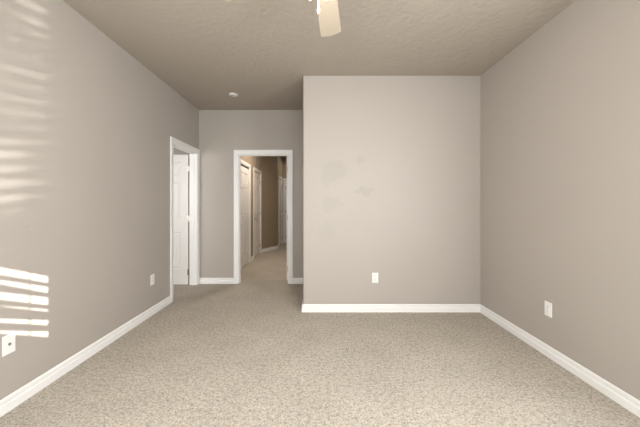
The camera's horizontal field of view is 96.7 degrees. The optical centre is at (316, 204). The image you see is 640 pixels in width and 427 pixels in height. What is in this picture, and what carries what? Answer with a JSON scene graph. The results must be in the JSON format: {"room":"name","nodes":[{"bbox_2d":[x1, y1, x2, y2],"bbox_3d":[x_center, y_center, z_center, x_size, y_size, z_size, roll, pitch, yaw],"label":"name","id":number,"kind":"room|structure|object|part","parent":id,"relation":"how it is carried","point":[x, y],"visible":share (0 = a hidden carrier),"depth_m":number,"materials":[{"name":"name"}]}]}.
{"room":"empty bedroom","nodes":[
{"label":"empty bedroom","id":0,"kind":"room"},
{"bbox_2d":[0,0,198,399],"bbox_3d":[-1.919,-0.130,1.845,0.110,2.740,5.290,0,0,0],"label":"wall","id":1,"kind":"structure","parent":0,"point":[86,128],"depth_m":2.17,"materials":[{"name":"beige paint"}]},
{"bbox_2d":[2,332,14,356],"bbox_3d":[-1.857,0.840,1.718,0.013,0.118,0.072,0,0,0],"label":"cable jack plate","id":2,"kind":"object","parent":1,"relation":"attached to","point":[8,341],"visible":1,"depth_m":1.71,"materials":[{"name":"white plastic"}]},
{"bbox_2d":[0,296,170,416],"bbox_3d":[-1.857,1.194,1.475,0.015,0.091,4.270,0,0,0],"label":"baseboard","id":3,"kind":"structure","parent":1,"relation":"attached to","point":[19,396],"depth_m":2.13,"materials":[{"name":"white paint"}]},
{"bbox_2d":[150,274,153,285],"bbox_3d":[-1.859,0.844,3.218,0.010,0.118,0.072,0,0,0],"label":"wall outlet","id":4,"kind":"object","parent":1,"relation":"attached to","point":[152,275],"visible":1,"depth_m":3.20,"materials":[{"name":"white plastic"}]},
{"bbox_2d":[170,136,199,302],"bbox_3d":[-2.290,0.185,4.048,0.888,2.110,0.875,0,0,0],"label":"door","id":5,"kind":"structure","parent":1,"relation":"in","point":[184,169],"depth_m":4.42,"materials":[{"name":"white paint"}]},
{"bbox_3d":[-1.983,0.185,4.048,0.018,2.110,0.875,0,0,0],"label":"casing","id":6,"kind":"part","parent":5,"relation":"part of","materials":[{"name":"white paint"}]},
{"bbox_2d":[173,110,302,277],"bbox_3d":[-2.581,-0.130,4.545,4.838,2.740,0.110,0,0,0],"label":"wall","id":7,"kind":"structure","parent":0,"point":[221,132],"depth_m":4.49,"materials":[{"name":"beige paint"}]},
{"bbox_2d":[200,278,302,283],"bbox_3d":[-1.013,1.194,4.482,1.702,0.091,0.015,0,0,0],"label":"baseboard","id":8,"kind":"structure","parent":7,"relation":"attached to","point":[202,280],"depth_m":4.48,"materials":[{"name":"white paint"}]},
{"bbox_2d":[234,150,292,283],"bbox_3d":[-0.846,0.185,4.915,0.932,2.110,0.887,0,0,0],"label":"door frame","id":9,"kind":"structure","parent":7,"relation":"in","point":[237,153],"depth_m":4.48,"materials":[{"name":"white paint"}]},
{"bbox_2d":[241,156,260,256],"bbox_3d":[-1.510,-0.130,6.000,0.110,2.740,2.800,0,0,0],"label":"wall","id":10,"kind":"structure","parent":0,"point":[254,161],"depth_m":6.42,"materials":[{"name":"paint"}]},
{"bbox_2d":[241,159,250,267],"bbox_3d":[-1.502,0.185,5.750,0.129,2.110,0.900,0,0,0],"label":"door","id":11,"kind":"structure","parent":10,"relation":"in","point":[245,167],"depth_m":5.85,"materials":[{"name":"white paint"}]},
{"bbox_2d":[253,167,261,256],"bbox_3d":[-1.490,0.185,6.940,0.152,2.110,0.900,0,0,0],"label":"door","id":12,"kind":"structure","parent":10,"relation":"in","point":[257,174],"depth_m":7.02,"materials":[{"name":"white paint"}]},
{"bbox_2d":[261,156,276,248],"bbox_3d":[-1.343,-0.130,7.700,0.096,2.740,0.741,0,0,29],"label":"wall","id":13,"kind":"structure","parent":0,"point":[268,163],"depth_m":7.70,"materials":[{"name":"paint"}]},
{"bbox_2d":[262,246,277,251],"bbox_3d":[-1.281,1.194,7.696,0.015,0.091,0.687,0,0,29],"label":"baseboard","id":14,"kind":"structure","parent":13,"relation":"attached to","point":[274,247],"depth_m":7.69,"materials":[{"name":"white paint"}]},
{"bbox_2d":[277,156,282,245],"bbox_3d":[-1.175,-0.130,8.650,0.110,2.740,1.300,0,0,0],"label":"wall","id":15,"kind":"structure","parent":0,"point":[279,158],"depth_m":8.28,"materials":[{"name":"paint"}]},
{"bbox_2d":[279,176,282,245],"bbox_3d":[-1.155,0.185,8.710,0.152,2.110,0.840,0,0,0],"label":"door","id":16,"kind":"structure","parent":15,"relation":"in","point":[280,177],"depth_m":8.87,"materials":[{"name":"white paint"}]},
{"bbox_2d":[283,159,286,177],"bbox_3d":[-0.110,-0.130,9.355,2.240,2.740,0.110,0,0,0],"label":"wall","id":17,"kind":"structure","parent":0,"point":[284,160],"depth_m":9.30,"materials":[{"name":"paint"}]},
{"bbox_2d":[283,178,286,242],"bbox_3d":[-0.690,0.185,9.335,0.840,2.110,0.152,0,0,0],"label":"door","id":18,"kind":"structure","parent":17,"relation":"in","point":[284,179],"depth_m":9.29,"materials":[{"name":"white paint"}]},
{"bbox_2d":[63,0,574,158],"bbox_3d":[-1.000,-1.550,5.100,8.400,0.100,12.200,0,0,0],"label":"ceiling","id":19,"kind":"structure","parent":0,"point":[261,52],"depth_m":2.58,"materials":[{"name":"beige paint"}]},
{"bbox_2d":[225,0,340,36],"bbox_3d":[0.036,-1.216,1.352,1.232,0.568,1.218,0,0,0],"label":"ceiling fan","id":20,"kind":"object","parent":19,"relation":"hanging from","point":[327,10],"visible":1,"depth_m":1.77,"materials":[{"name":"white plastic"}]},
{"bbox_3d":[0.069,-1.170,1.725,0.140,0.032,0.476,0,0,7],"label":"fan blade","id":21,"kind":"part","parent":20,"relation":"part of","materials":[{"name":"beige wood"}]},
{"bbox_2d":[0,243,639,426],"bbox_3d":[-1.000,1.300,5.100,8.400,0.120,12.200,0,0,0],"label":"floor","id":22,"kind":"structure","parent":0,"point":[246,353],"depth_m":2.07,"materials":[{"name":"beige carpet"}]},
{"bbox_2d":[303,76,479,303],"bbox_3d":[0.921,-0.130,3.950,2.167,2.740,1.300,0,0,0],"label":"wall partition","id":23,"kind":"structure","parent":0,"point":[391,164],"depth_m":3.30,"materials":[{"name":"beige paint"}]},
{"bbox_2d":[372,273,377,282],"bbox_3d":[0.674,0.844,3.295,0.072,0.118,0.010,0,0,0],"label":"wall outlet","id":24,"kind":"object","parent":23,"relation":"attached to","point":[374,275],"visible":1,"depth_m":3.29,"materials":[{"name":"white plastic"}]},
{"bbox_2d":[302,302,479,311],"bbox_3d":[0.859,1.194,3.888,2.072,0.091,1.205,0,0,0],"label":"baseboard","id":25,"kind":"structure","parent":23,"relation":"attached to","point":[305,307],"depth_m":3.29,"materials":[{"name":"white paint"}]},
{"bbox_2d":[480,0,639,400],"bbox_3d":[1.950,-0.130,1.250,0.110,2.740,4.100,0,0,0],"label":"wall","id":26,"kind":"structure","parent":0,"point":[560,112],"depth_m":2.14,"materials":[{"name":"beige paint"}]},
{"bbox_2d":[545,301,551,317],"bbox_3d":[1.890,0.852,2.327,0.010,0.118,0.072,0,0,0],"label":"wall outlet","id":27,"kind":"object","parent":26,"relation":"attached to","point":[548,306],"visible":1,"depth_m":2.32,"materials":[{"name":"white plastic"}]},
{"bbox_2d":[480,304,639,417],"bbox_3d":[1.887,1.194,1.320,0.015,0.091,3.960,0,0,0],"label":"baseboard","id":28,"kind":"structure","parent":26,"relation":"attached to","point":[616,394],"depth_m":2.09,"materials":[{"name":"white paint"}]}
]}

